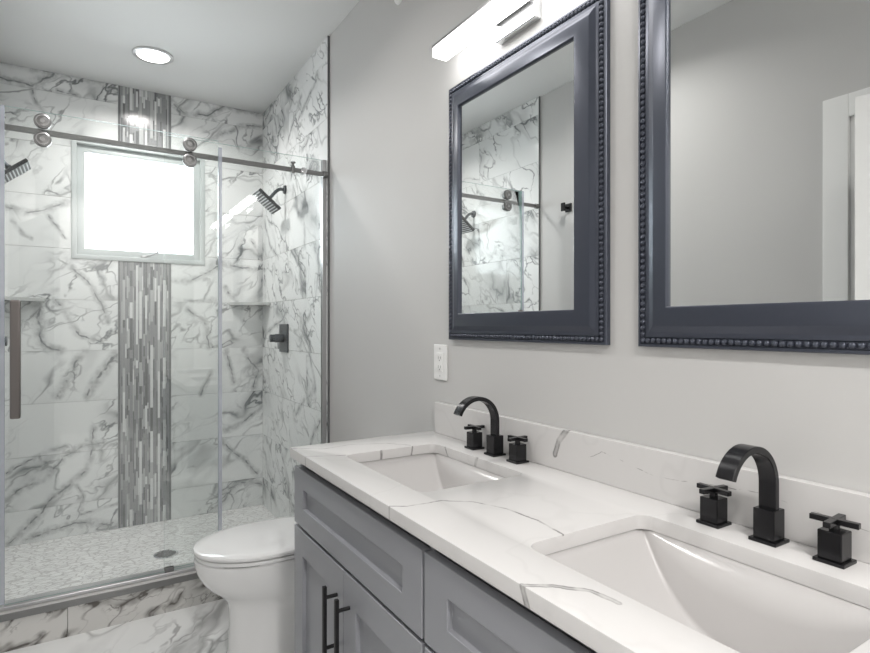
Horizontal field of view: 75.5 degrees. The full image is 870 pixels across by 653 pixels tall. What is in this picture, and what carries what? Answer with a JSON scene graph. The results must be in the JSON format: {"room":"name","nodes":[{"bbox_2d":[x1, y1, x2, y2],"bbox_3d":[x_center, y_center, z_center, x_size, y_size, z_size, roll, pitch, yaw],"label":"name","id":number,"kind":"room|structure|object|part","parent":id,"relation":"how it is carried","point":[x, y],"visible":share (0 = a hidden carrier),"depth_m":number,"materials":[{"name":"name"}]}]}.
{"room":"bathroom","nodes":[
{"label":"bathroom","id":0,"kind":"room"},
{"bbox_2d":[0,62,262,546],"bbox_3d":[-1.884,-0.069,3.633,1.740,2.850,0.160,0,0,-32],"label":"wall","id":1,"kind":"structure","parent":0,"point":[117,426],"depth_m":3.50,"materials":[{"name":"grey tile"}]},
{"bbox_2d":[71,140,204,264],"bbox_3d":[-1.888,-0.766,3.609,0.750,0.724,0.177,0,0,-32],"label":"window","id":2,"kind":"structure","parent":1,"relation":"in","point":[79,149],"depth_m":3.52,"materials":[{"name":"grey plastic"}]},
{"bbox_3d":[-1.815,-0.459,3.581,0.107,0.054,0.030,0,0,-17],"label":"crank handle","id":3,"kind":"part","parent":2,"relation":"part of","materials":[{"name":"silver metal"}]},
{"bbox_2d":[4,504,275,652],"bbox_3d":[-0.389,1.316,1.230,1.740,0.120,5.740,0,0,-32],"label":"floor","id":4,"kind":"structure","parent":0,"point":[33,568],"depth_m":2.89,"materials":[{"name":"white tile"}]},
{"bbox_2d":[0,562,222,652],"bbox_3d":[-1.193,1.181,2.523,1.500,0.149,0.139,0,0,-32],"label":"shower curb","id":5,"kind":"object","parent":4,"relation":"on","point":[22,627],"depth_m":2.33,"materials":[{"name":"stone"}]},
{"bbox_2d":[0,562,194,611],"bbox_3d":[-1.187,1.098,2.513,1.479,0.017,0.058,0,0,-32],"label":"shower threshold","id":6,"kind":"object","parent":5,"relation":"on","point":[105,586],"visible":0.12,"depth_m":2.34,"materials":[{"name":"silver metal"}]},
{"bbox_2d":[164,566,173,572],"bbox_3d":[-1.181,1.080,2.496,0.037,0.020,0.018,0,0,-32],"label":"guide","id":7,"kind":"object","parent":6,"relation":"on","point":[169,568],"visible":1,"depth_m":2.49,"materials":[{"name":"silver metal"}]},
{"bbox_2d":[164,134,325,567],"bbox_3d":[-0.890,0.116,2.716,0.760,1.946,0.024,0,0,-32],"label":"screen","id":8,"kind":"object","parent":6,"relation":"on","point":[323,162],"visible":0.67,"depth_m":2.90,"materials":[{"name":"clear glass"}]},
{"bbox_3d":[-1.158,1.121,2.466,1.500,0.027,0.004,0,0,-32],"label":"edge trim","id":9,"kind":"part","parent":5,"relation":"part of","materials":[{"name":"silver metal"}]},
{"bbox_2d":[153,549,177,558],"bbox_3d":[-1.479,1.254,3.089,0.124,0.005,0.124,0,0,-32],"label":"shower drain","id":10,"kind":"object","parent":4,"relation":"on","point":[164,554],"visible":1,"depth_m":3.08,"materials":[{"name":"silver metal"}]},
{"bbox_2d":[193,516,297,652],"bbox_3d":[-0.565,0.901,2.228,0.732,0.710,0.406,0,0,-32],"label":"toilet","id":11,"kind":"object","parent":4,"relation":"on","point":[251,565],"visible":0.54,"depth_m":2.07,"materials":[{"name":"white ceramic"}]},
{"bbox_3d":[-0.660,0.839,2.169,0.498,0.013,0.374,0,0,-32],"label":"seat","id":12,"kind":"part","parent":11,"relation":"part of","materials":[{"name":"white plastic"}]},
{"bbox_3d":[-0.578,1.053,2.220,0.695,0.406,0.370,0,0,-32],"label":"bowl","id":13,"kind":"part","parent":11,"relation":"part of","materials":[{"name":"white ceramic"}]},
{"bbox_3d":[-0.658,0.816,2.170,0.513,0.025,0.382,0,0,-32],"label":"lid","id":14,"kind":"part","parent":11,"relation":"part of","materials":[{"name":"white ceramic"}]},
{"bbox_2d":[295,453,596,652],"bbox_3d":[0.181,0.830,1.202,0.560,0.852,1.560,0,0,-32],"label":"vanity cabinet","id":15,"kind":"object","parent":4,"relation":"on","point":[364,583],"visible":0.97,"depth_m":1.23,"materials":[{"name":"grey paint"}]},
{"bbox_3d":[-0.324,0.876,1.576,0.020,0.530,0.384,0,0,-32],"label":"door","id":16,"kind":"part","parent":15,"relation":"part of","materials":[{"name":"grey paint"}]},
{"bbox_3d":[-0.267,0.752,1.430,0.041,0.186,0.010,0,0,-32],"label":"handle","id":17,"kind":"part","parent":15,"relation":"part of","materials":[{"name":"black metal"}]},
{"bbox_3d":[-0.224,0.752,1.362,0.041,0.186,0.010,0,0,-32],"label":"handle","id":18,"kind":"part","parent":15,"relation":"part of","materials":[{"name":"black metal"}]},
{"bbox_3d":[-0.221,0.515,1.411,0.020,0.171,0.772,0,0,-32],"label":"drawer","id":19,"kind":"part","parent":15,"relation":"part of","materials":[{"name":"grey paint"}]},
{"bbox_3d":[-0.119,0.876,1.247,0.020,0.530,0.384,0,0,-32],"label":"door","id":20,"kind":"part","parent":15,"relation":"part of","materials":[{"name":"grey paint"}]},
{"bbox_3d":[0.089,0.876,0.912,0.020,0.530,0.384,0,0,-32],"label":"door","id":21,"kind":"part","parent":15,"relation":"part of","materials":[{"name":"grey paint"}]},
{"bbox_3d":[0.192,0.515,0.748,0.020,0.171,0.770,0,0,-32],"label":"drawer","id":22,"kind":"part","parent":15,"relation":"part of","materials":[{"name":"grey paint"}]},
{"bbox_2d":[290,431,869,652],"bbox_3d":[0.194,0.390,1.208,0.531,0.028,1.586,0,0,-32],"label":"countertop","id":23,"kind":"structure","parent":15,"relation":"on","point":[502,531],"depth_m":1.05,"materials":[{"name":"white stone"}]},
{"bbox_2d":[361,453,504,491],"bbox_3d":[-0.017,0.482,1.533,0.324,0.157,0.452,0,0,-32],"label":"sink","id":24,"kind":"object","parent":23,"relation":"in","point":[427,472],"visible":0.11,"depth_m":1.71,"materials":[{"name":"white porcelain"}]},
{"bbox_2d":[454,396,528,464],"bbox_3d":[0.131,0.289,1.613,0.171,0.175,0.272,0,0,-32],"label":"faucet","id":25,"kind":"object","parent":23,"relation":"on","point":[494,440],"visible":1,"depth_m":1.62,"materials":[{"name":"black metal"}]},
{"bbox_3d":[0.121,0.316,1.726,0.055,0.020,0.055,0,0,19],"label":"cross handle","id":26,"kind":"part","parent":25,"relation":"part of","materials":[{"name":"black metal"}]},
{"bbox_3d":[0.119,0.264,1.606,0.142,0.125,0.030,0,0,-32],"label":"spout","id":27,"kind":"part","parent":25,"relation":"part of","materials":[{"name":"black metal"}]},
{"bbox_3d":[0.175,0.347,1.640,0.047,0.058,0.047,0,0,-32],"label":"spout","id":28,"kind":"part","parent":25,"relation":"part of","materials":[{"name":"black metal"}]},
{"bbox_3d":[0.228,0.316,1.554,0.055,0.020,0.055,0,0,8],"label":"cross handle","id":29,"kind":"part","parent":25,"relation":"part of","materials":[{"name":"black metal"}]},
{"bbox_2d":[545,529,869,652],"bbox_3d":[0.402,0.482,0.860,0.324,0.157,0.452,0,0,-32],"label":"sink","id":30,"kind":"object","parent":23,"relation":"in","point":[745,608],"visible":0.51,"depth_m":0.97,"materials":[{"name":"white porcelain"}]},
{"bbox_2d":[696,444,860,569],"bbox_3d":[0.540,0.289,0.956,0.171,0.175,0.272,0,0,-32],"label":"faucet","id":31,"kind":"object","parent":23,"relation":"on","point":[834,543],"visible":1,"depth_m":0.96,"materials":[{"name":"black metal"}]},
{"bbox_3d":[0.530,0.316,1.069,0.055,0.020,0.055,0,0,19],"label":"cross handle","id":32,"kind":"part","parent":31,"relation":"part of","materials":[{"name":"black metal"}]},
{"bbox_3d":[0.528,0.264,0.948,0.142,0.125,0.030,0,0,-32],"label":"spout","id":33,"kind":"part","parent":31,"relation":"part of","materials":[{"name":"black metal"}]},
{"bbox_3d":[0.584,0.347,0.983,0.047,0.058,0.047,0,0,-32],"label":"spout","id":34,"kind":"part","parent":31,"relation":"part of","materials":[{"name":"black metal"}]},
{"bbox_3d":[0.637,0.316,0.897,0.055,0.020,0.055,0,0,8],"label":"cross handle","id":35,"kind":"part","parent":31,"relation":"part of","materials":[{"name":"black metal"}]},
{"bbox_2d":[0,0,359,113],"bbox_3d":[-0.389,-1.544,1.230,1.740,0.100,5.740,0,0,-32],"label":"ceiling","id":36,"kind":"structure","parent":0,"point":[237,54],"depth_m":2.93,"materials":[{"name":"white paint"}]},
{"bbox_2d":[132,46,173,64],"bbox_3d":[-1.555,-1.489,3.100,0.206,0.010,0.206,0,0,-32],"label":"recessed light","id":37,"kind":"object","parent":36,"relation":"in","point":[153,55],"visible":1,"depth_m":3.09,"materials":[{"name":"silver metal"}]},
{"bbox_2d":[263,0,869,549],"bbox_3d":[0.294,-0.069,1.655,0.131,2.850,5.740,0,0,-32],"label":"wall","id":38,"kind":"structure","parent":0,"point":[371,101],"depth_m":2.08,"materials":[{"name":"grey paint"}]},
{"bbox_2d":[5,116,327,177],"bbox_3d":[-1.184,-0.790,2.508,1.479,0.057,0.036,0,0,-32],"label":"shower rail","id":39,"kind":"object","parent":38,"relation":"attached to","point":[292,169],"visible":0.96,"depth_m":2.48,"materials":[{"name":"silver metal"}]},
{"bbox_2d":[0,105,221,604],"bbox_3d":[-1.334,0.115,2.386,0.821,1.943,0.065,0,0,-32],"label":"shower door","id":40,"kind":"structure","parent":39,"relation":"hanging from","point":[42,121],"depth_m":2.18,"materials":[{"name":"clear glass"}]},
{"bbox_3d":[-1.626,0.130,2.178,0.034,0.461,0.020,0,0,-32],"label":"pull handle","id":41,"kind":"part","parent":40,"relation":"part of","materials":[{"name":"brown metal"}]},
{"bbox_2d":[229,302,270,305],"bbox_3d":[-1.255,-0.151,3.809,0.225,0.020,0.204,0,0,-32],"label":"corner shelf","id":42,"kind":"object","parent":38,"relation":"attached to","point":[230,303],"visible":1,"depth_m":3.80,"materials":[{"name":"grey stone"}]},
{"bbox_2d":[252,185,286,213],"bbox_3d":[-1.011,-0.790,3.455,0.184,0.173,0.164,0,0,-32],"label":"shower head","id":43,"kind":"object","parent":38,"relation":"attached to","point":[259,195],"visible":1,"depth_m":3.44,"materials":[{"name":"grey metal"}]},
{"bbox_3d":[-0.980,-0.821,3.475,0.093,0.078,0.021,0,0,-32],"label":"arm","id":44,"kind":"part","parent":43,"relation":"part of","materials":[{"name":"grey metal"}]},
{"bbox_2d":[269,324,288,352],"bbox_3d":[-0.981,0.076,3.494,0.092,0.176,0.170,0,0,-32],"label":"shower valve","id":45,"kind":"object","parent":38,"relation":"attached to","point":[282,338],"visible":1,"depth_m":3.48,"materials":[{"name":"grey metal"}]},
{"bbox_3d":[-0.984,0.076,3.492,0.084,0.054,0.054,0,0,-32],"label":"knob","id":46,"kind":"part","parent":45,"relation":"part of","materials":[{"name":"grey metal"}]},
{"bbox_3d":[-0.946,0.076,3.516,0.010,0.176,0.170,0,0,-32],"label":"trim plate","id":47,"kind":"part","parent":45,"relation":"part of","materials":[{"name":"grey metal"}]},
{"bbox_3d":[-0.548,-0.194,2.895,0.011,2.601,0.005,0,0,-32],"label":"edge trim","id":48,"kind":"part","parent":38,"relation":"part of","materials":[{"name":"grey metal"}]},
{"bbox_2d":[434,344,447,380],"bbox_3d":[0.019,0.128,1.986,0.008,0.124,0.084,0,0,-32],"label":"wall outlet","id":49,"kind":"object","parent":38,"relation":"attached to","point":[440,351],"visible":1,"depth_m":1.98,"materials":[{"name":"white plastic"}]},
{"bbox_2d":[437,353,442,371],"bbox_3d":[0.017,0.128,1.985,0.004,0.066,0.034,0,0,-32],"label":"receptacle","id":50,"kind":"object","parent":49,"relation":"attached to","point":[439,355],"depth_m":1.98,"materials":[{"name":"white plastic"}]},
{"bbox_2d":[432,0,540,60],"bbox_3d":[0.203,-0.903,1.599,0.106,0.112,0.636,0,0,-32],"label":"vanity light","id":51,"kind":"object","parent":38,"relation":"attached to","point":[509,18],"visible":1,"depth_m":1.64,"materials":[{"name":"silver metal"}]},
{"bbox_3d":[0.216,-0.904,1.607,0.026,0.020,0.150,0,0,-32],"label":"arm","id":52,"kind":"part","parent":51,"relation":"part of","materials":[{"name":"silver metal"}]},
{"bbox_3d":[0.237,-0.904,1.620,0.024,0.110,0.176,0,0,-32],"label":"plate","id":53,"kind":"part","parent":51,"relation":"part of","materials":[{"name":"silver metal"}]},
{"bbox_2d":[449,0,609,344],"bbox_3d":[0.225,-0.381,1.630,0.034,0.854,0.686,0,0,-32],"label":"framed mirror","id":54,"kind":"object","parent":38,"relation":"attached to","point":[529,130],"visible":1,"depth_m":1.53,"materials":[{"name":"grey mirror"}]},
{"bbox_2d":[460,40,573,312],"bbox_3d":[0.220,-0.381,1.627,0.006,0.688,0.520,0,0,-32],"label":"mirror glass","id":55,"kind":"object","parent":54,"relation":"attached to","point":[517,128],"depth_m":1.59,"materials":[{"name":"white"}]},
{"bbox_2d":[435,402,869,563],"bbox_3d":[0.419,0.323,1.332,0.019,0.107,1.560,0,0,-32],"label":"backsplash","id":56,"kind":"structure","parent":38,"relation":"attached to","point":[670,477],"depth_m":1.20,"materials":[{"name":"white stone"}]},
{"bbox_2d":[638,0,869,354],"bbox_3d":[0.635,-0.381,0.971,0.034,0.854,0.686,0,0,-32],"label":"framed mirror","id":57,"kind":"object","parent":38,"relation":"attached to","point":[754,115],"visible":1,"depth_m":1.03,"materials":[{"name":"grey mirror"}]},
{"bbox_3d":[-1.072,-0.069,0.805,0.131,2.850,5.740,0,0,-32],"label":"wall","id":58,"kind":"structure","parent":0,"visible":0},
{"bbox_2d":[5,158,30,182],"bbox_3d":[-2.111,-0.790,2.771,0.184,0.173,0.164,0,0,-32],"label":"shower head","id":59,"kind":"object","parent":58,"relation":"attached to","point":[11,172],"visible":0.83,"depth_m":2.76,"materials":[{"name":"grey metal"}]},
{"bbox_2d":[5,296,44,301],"bbox_3d":[-2.323,-0.151,3.145,0.220,0.020,0.204,0,0,-32],"label":"corner shelf","id":60,"kind":"object","parent":58,"relation":"attached to","point":[26,299],"visible":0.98,"depth_m":3.17,"materials":[{"name":"grey stone"}]}
]}

